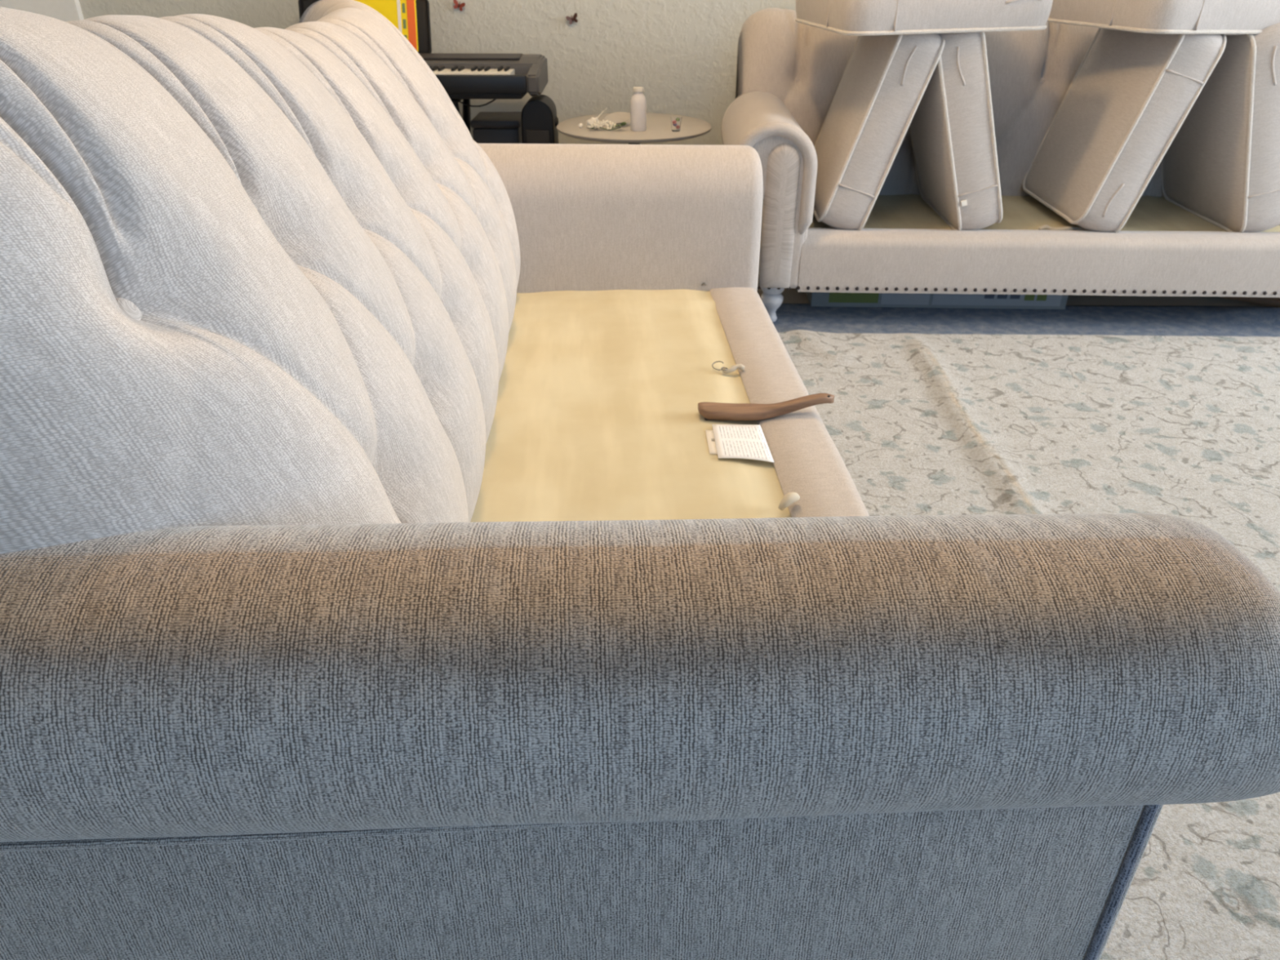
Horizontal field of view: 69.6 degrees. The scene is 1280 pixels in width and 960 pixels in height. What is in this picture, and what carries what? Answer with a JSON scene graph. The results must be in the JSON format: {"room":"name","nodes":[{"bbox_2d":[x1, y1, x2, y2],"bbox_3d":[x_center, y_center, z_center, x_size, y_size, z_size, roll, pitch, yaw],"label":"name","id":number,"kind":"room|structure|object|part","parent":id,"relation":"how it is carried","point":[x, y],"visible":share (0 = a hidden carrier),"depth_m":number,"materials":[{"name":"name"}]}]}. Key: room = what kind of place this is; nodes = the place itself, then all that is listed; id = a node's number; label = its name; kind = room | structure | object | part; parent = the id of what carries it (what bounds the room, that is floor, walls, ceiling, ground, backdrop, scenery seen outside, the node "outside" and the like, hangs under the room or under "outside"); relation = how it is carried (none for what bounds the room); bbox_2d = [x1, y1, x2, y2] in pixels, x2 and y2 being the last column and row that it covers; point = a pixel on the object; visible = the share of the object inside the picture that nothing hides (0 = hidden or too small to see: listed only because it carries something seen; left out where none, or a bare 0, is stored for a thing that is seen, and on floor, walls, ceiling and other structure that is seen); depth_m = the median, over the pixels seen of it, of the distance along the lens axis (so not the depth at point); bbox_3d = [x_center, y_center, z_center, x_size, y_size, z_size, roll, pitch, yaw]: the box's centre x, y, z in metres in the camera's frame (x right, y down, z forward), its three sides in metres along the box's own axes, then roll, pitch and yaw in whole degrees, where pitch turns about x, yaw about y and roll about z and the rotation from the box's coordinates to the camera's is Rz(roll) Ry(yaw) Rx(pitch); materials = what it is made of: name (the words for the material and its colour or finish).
{"room":"living room","nodes":[
{"label":"living room","id":0,"kind":"room"},
{"bbox_2d":[79,0,795,145],"bbox_3d":[1.100,-2.116,3.166,7.600,2.500,0.100,0,30,0],"label":"wall","id":1,"kind":"structure","parent":0,"point":[682,53],"depth_m":3.39,"materials":[{"name":"beige paint"}]},
{"bbox_2d":[0,0,84,22],"bbox_3d":[-2.225,-1.954,3.185,0.390,2.000,0.030,0,30,0],"label":"trim","id":2,"kind":"structure","parent":1,"relation":"attached to","point":[65,11],"depth_m":3.31,"materials":[{"name":"white paint"}]},
{"bbox_2d":[453,0,465,11],"bbox_3d":[-0.652,-1.716,3.325,0.044,0.040,0.013,0,30,0],"label":"butterfly decoration","id":3,"kind":"object","parent":1,"relation":"attached to","point":[457,5],"visible":1,"depth_m":3.33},
{"bbox_2d":[565,13,577,24],"bbox_3d":[-0.248,-1.678,3.347,0.044,0.039,0.013,0,30,0],"label":"butterfly decoration","id":4,"kind":"object","parent":1,"relation":"attached to","point":[573,19],"visible":1,"depth_m":3.35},
{"bbox_2d":[756,272,1266,306],"bbox_3d":[1.100,0.597,1.066,7.600,0.100,6.450,0,30,0],"label":"floor","id":5,"kind":"structure","parent":0,"point":[791,295],"depth_m":3.02,"materials":[{"name":"beige carpet"}]},
{"bbox_2d":[450,98,470,133],"bbox_3d":[-0.930,-1.117,3.362,0.628,0.555,0.325,0,30,1],"label":"keyboard stand","id":6,"kind":"object","parent":5,"relation":"on","point":[466,109],"visible":0.06,"depth_m":3.32,"materials":[{"name":"black metal"}]},
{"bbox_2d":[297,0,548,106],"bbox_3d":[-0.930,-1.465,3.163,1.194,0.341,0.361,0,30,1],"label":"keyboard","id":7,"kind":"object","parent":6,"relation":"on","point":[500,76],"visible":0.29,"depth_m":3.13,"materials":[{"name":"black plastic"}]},
{"bbox_2d":[354,0,418,51],"bbox_3d":[-0.889,-1.631,3.195,0.220,0.258,0.085,1,30,1],"label":"book","id":8,"kind":"object","parent":7,"relation":"on","point":[402,14],"visible":0.52,"depth_m":3.19,"materials":[{"name":"paper"}]},
{"bbox_3d":[-0.578,-1.337,3.228,0.219,0.054,0.006,1,30,1],"label":"power cord","id":9,"kind":"part","parent":7,"relation":"part of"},
{"bbox_3d":[-0.929,-1.442,3.235,1.170,0.092,0.175,0,30,1],"label":"panel","id":10,"kind":"part","parent":7,"relation":"part of","materials":[{"name":"grey plastic"}]},
{"bbox_3d":[-0.630,-1.119,3.372,0.028,0.548,0.295,0,30,1],"label":"leg","id":11,"kind":"part","parent":6,"relation":"part of","materials":[{"name":"black plastic"}]},
{"bbox_3d":[-0.630,-1.103,3.346,0.028,0.548,0.295,0,30,1],"label":"leg","id":12,"kind":"part","parent":6,"relation":"part of","materials":[{"name":"black plastic"}]},
{"bbox_2d":[470,111,521,143],"bbox_3d":[-0.520,-1.137,3.501,0.180,0.468,0.212,0,30,0],"label":"storage bin","id":13,"kind":"object","parent":5,"relation":"on","point":[489,127],"visible":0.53,"depth_m":3.32,"materials":[{"name":"black plastic"}]},
{"bbox_3d":[-0.520,-1.327,3.391,0.180,0.028,0.212,0,30,0],"label":"lid","id":14,"kind":"part","parent":13,"relation":"part of","materials":[{"name":"black plastic"}]},
{"bbox_2d":[520,94,559,143],"bbox_3d":[-0.351,-1.083,3.320,0.131,0.555,0.158,0,30,0],"label":"speaker","id":15,"kind":"object","parent":5,"relation":"on","point":[539,118],"visible":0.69,"depth_m":3.16},
{"bbox_2d":[526,129,550,143],"bbox_3d":[-0.352,-1.039,3.259,0.080,0.380,0.008,0,30,0],"label":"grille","id":16,"kind":"object","parent":15,"relation":"attached to","point":[533,136],"depth_m":3.17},
{"bbox_2d":[556,112,711,144],"bbox_3d":[-0.020,-1.003,3.255,0.528,0.482,0.528,0,30,0],"label":"side table","id":17,"kind":"object","parent":5,"relation":"on","point":[659,129],"visible":0.4,"depth_m":3.02,"materials":[{"name":"beige wood"}]},
{"bbox_2d":[586,116,599,128],"bbox_3d":[-0.156,-1.188,3.056,0.047,0.036,0.054,0,30,0],"label":"crumpled tissue","id":18,"kind":"object","parent":17,"relation":"on","point":[589,122],"visible":0.6,"depth_m":3.04,"materials":[{"name":"paper"}]},
{"bbox_2d":[587,119,626,129],"bbox_3d":[-0.107,-1.165,3.018,0.128,0.031,0.044,2,30,4],"label":"flower sprig","id":19,"kind":"object","parent":17,"relation":"on","point":[597,124],"visible":1,"depth_m":3.01,"materials":[{"name":"white plant"}]},
{"bbox_3d":[-0.112,-1.157,3.027,0.097,0.007,0.017,4,30,6],"label":"stem","id":20,"kind":"part","parent":19,"relation":"part of","materials":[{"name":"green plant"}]},
{"bbox_2d":[604,111,630,124],"bbox_3d":[-0.076,-1.219,3.103,0.090,0.030,0.087,0,30,0],"label":"shallow dish","id":21,"kind":"object","parent":17,"relation":"on","point":[617,117],"visible":0.86,"depth_m":3.12,"materials":[{"name":"white ceramic"}]},
{"bbox_2d":[630,86,646,131],"bbox_3d":[-0.005,-1.208,2.998,0.052,0.131,0.052,0,30,0],"label":"bottle","id":22,"kind":"object","parent":17,"relation":"on","point":[638,103],"visible":1,"depth_m":2.98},
{"bbox_2d":[670,116,681,131],"bbox_3d":[0.118,-1.165,3.011,0.037,0.042,0.037,0,30,0],"label":"cup","id":23,"kind":"object","parent":17,"relation":"on","point":[676,122],"visible":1,"depth_m":3.00,"materials":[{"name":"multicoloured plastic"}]},
{"bbox_2d":[805,292,1068,309],"bbox_3d":[0.950,-0.674,3.062,0.800,0.082,0.382,1,30,2],"label":"flat box","id":24,"kind":"object","parent":5,"relation":"on","point":[815,299],"visible":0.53,"depth_m":2.91,"materials":[{"name":"cardboard"}]},
{"bbox_3d":[0.676,-0.590,2.903,0.155,0.062,0.002,1,30,2],"label":"printed panel","id":25,"kind":"part","parent":24,"relation":"part of","materials":[{"name":"green cardboard"}]},
{"bbox_3d":[0.838,-0.584,2.900,0.150,0.064,0.002,1,30,2],"label":"printed panel","id":26,"kind":"part","parent":24,"relation":"part of","materials":[{"name":"cardboard"}]},
{"bbox_3d":[1.123,-0.578,2.892,0.400,0.062,0.002,1,30,2],"label":"printed panel","id":27,"kind":"part","parent":24,"relation":"part of","materials":[{"name":"blue cardboard"}]},
{"bbox_2d":[721,7,1279,321],"bbox_3d":[1.449,-1.034,2.947,2.367,0.820,0.966,1,30,2],"label":"sofa","id":28,"kind":"object","parent":5,"relation":"on","point":[789,73],"visible":0.48,"depth_m":2.70,"materials":[{"name":"beige fabric"}]},
{"bbox_3d":[0.382,-0.931,2.889,0.236,0.463,0.648,1,30,2],"label":"arm","id":29,"kind":"part","parent":28,"relation":"part of"},
{"bbox_3d":[0.398,-0.744,2.618,0.096,0.411,0.026,1,30,2],"label":"arm","id":30,"kind":"part","parent":28,"relation":"part of"},
{"bbox_2d":[813,33,945,230],"bbox_3d":[0.684,-1.096,2.802,0.296,0.582,0.538,1,30,2],"label":"seat cushion","id":31,"kind":"object","parent":28,"relation":"on","point":[885,79],"visible":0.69,"depth_m":2.61,"materials":[{"name":"beige fabric"}]},
{"bbox_2d":[795,0,1053,35],"bbox_3d":[0.785,-1.365,2.617,0.576,0.162,0.538,-5,31,-6],"label":"seat cushion","id":32,"kind":"object","parent":31,"relation":"on","point":[845,17],"visible":0.99,"depth_m":2.41,"materials":[{"name":"beige fabric"}]},
{"bbox_2d":[909,31,1003,231],"bbox_3d":[0.935,-1.097,2.799,0.283,0.583,0.542,1,30,2],"label":"seat cushion","id":33,"kind":"object","parent":28,"relation":"on","point":[952,126],"visible":0.69,"depth_m":2.61,"materials":[{"name":"fabric"}]},
{"bbox_3d":[1.435,-0.641,2.712,1.930,0.165,0.127,1,30,2],"label":"rail","id":34,"kind":"part","parent":28,"relation":"part of","materials":[{"name":"beige fabric"}]},
{"bbox_2d":[1022,27,1226,232],"bbox_3d":[1.427,-1.084,2.779,0.287,0.583,0.538,1,30,2],"label":"seat cushion","id":35,"kind":"object","parent":28,"relation":"on","point":[1131,94],"visible":0.8,"depth_m":2.64,"materials":[{"name":"beige fabric"}]},
{"bbox_2d":[1047,0,1279,35],"bbox_3d":[1.550,-1.365,2.629,0.576,0.162,0.538,-5,30,-11],"label":"seat cushion","id":36,"kind":"object","parent":35,"relation":"on","point":[1227,17],"visible":0.94,"depth_m":2.41,"materials":[{"name":"beige fabric"}]},
{"bbox_2d":[1160,22,1279,232],"bbox_3d":[1.762,-1.087,2.778,0.270,0.584,0.538,1,30,2],"label":"seat cushion","id":37,"kind":"object","parent":28,"relation":"on","point":[1221,166],"visible":0.63,"depth_m":2.64,"materials":[{"name":"beige fabric"}]},
{"bbox_2d":[772,303,1279,959],"bbox_3d":[0.870,0.364,1.321,4.378,0.034,3.849,0,30,0],"label":"rug","id":38,"kind":"object","parent":5,"relation":"on","point":[1174,411],"visible":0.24,"depth_m":2.16,"materials":[{"name":"beige carpet"}]},
{"bbox_2d":[0,0,1279,959],"bbox_3d":[-0.233,-0.298,1.528,1.570,0.962,2.031,-2,30,-3],"label":"sofa","id":39,"kind":"object","parent":38,"relation":"on","point":[384,575],"visible":0.99,"depth_m":0.73,"materials":[{"name":"white fabric"}]},
{"bbox_3d":[-0.151,0.319,0.908,1.243,0.420,0.144,-2,30,-3],"label":"arm panel","id":40,"kind":"part","parent":39,"relation":"part of","materials":[{"name":"grey fabric"}]},
{"bbox_3d":[-0.222,-0.597,2.392,1.044,0.542,0.240,-2,30,-3],"label":"arm","id":41,"kind":"part","parent":39,"relation":"part of"},
{"bbox_2d":[697,392,834,420],"bbox_3d":[0.234,-0.134,1.694,0.252,0.039,0.052,-2,30,-3],"label":"brush","id":42,"kind":"object","parent":39,"relation":"on","point":[709,411],"visible":1,"depth_m":1.68,"materials":[{"name":"brown wood"}]},
{"bbox_3d":[0.284,-0.029,1.697,0.133,0.156,1.615,-2,30,-3],"label":"rail","id":43,"kind":"part","parent":39,"relation":"part of","materials":[{"name":"beige fabric"}]},
{"bbox_2d":[1216,296,1279,307],"bbox_3d":[1.800,-0.666,3.102,0.700,0.020,0.090,21,36,32],"label":"wooden plank","id":44,"kind":"object","parent":5,"relation":"on","point":[1268,301],"visible":0.02,"depth_m":2.94,"materials":[{"name":"brown wood"}]}
]}

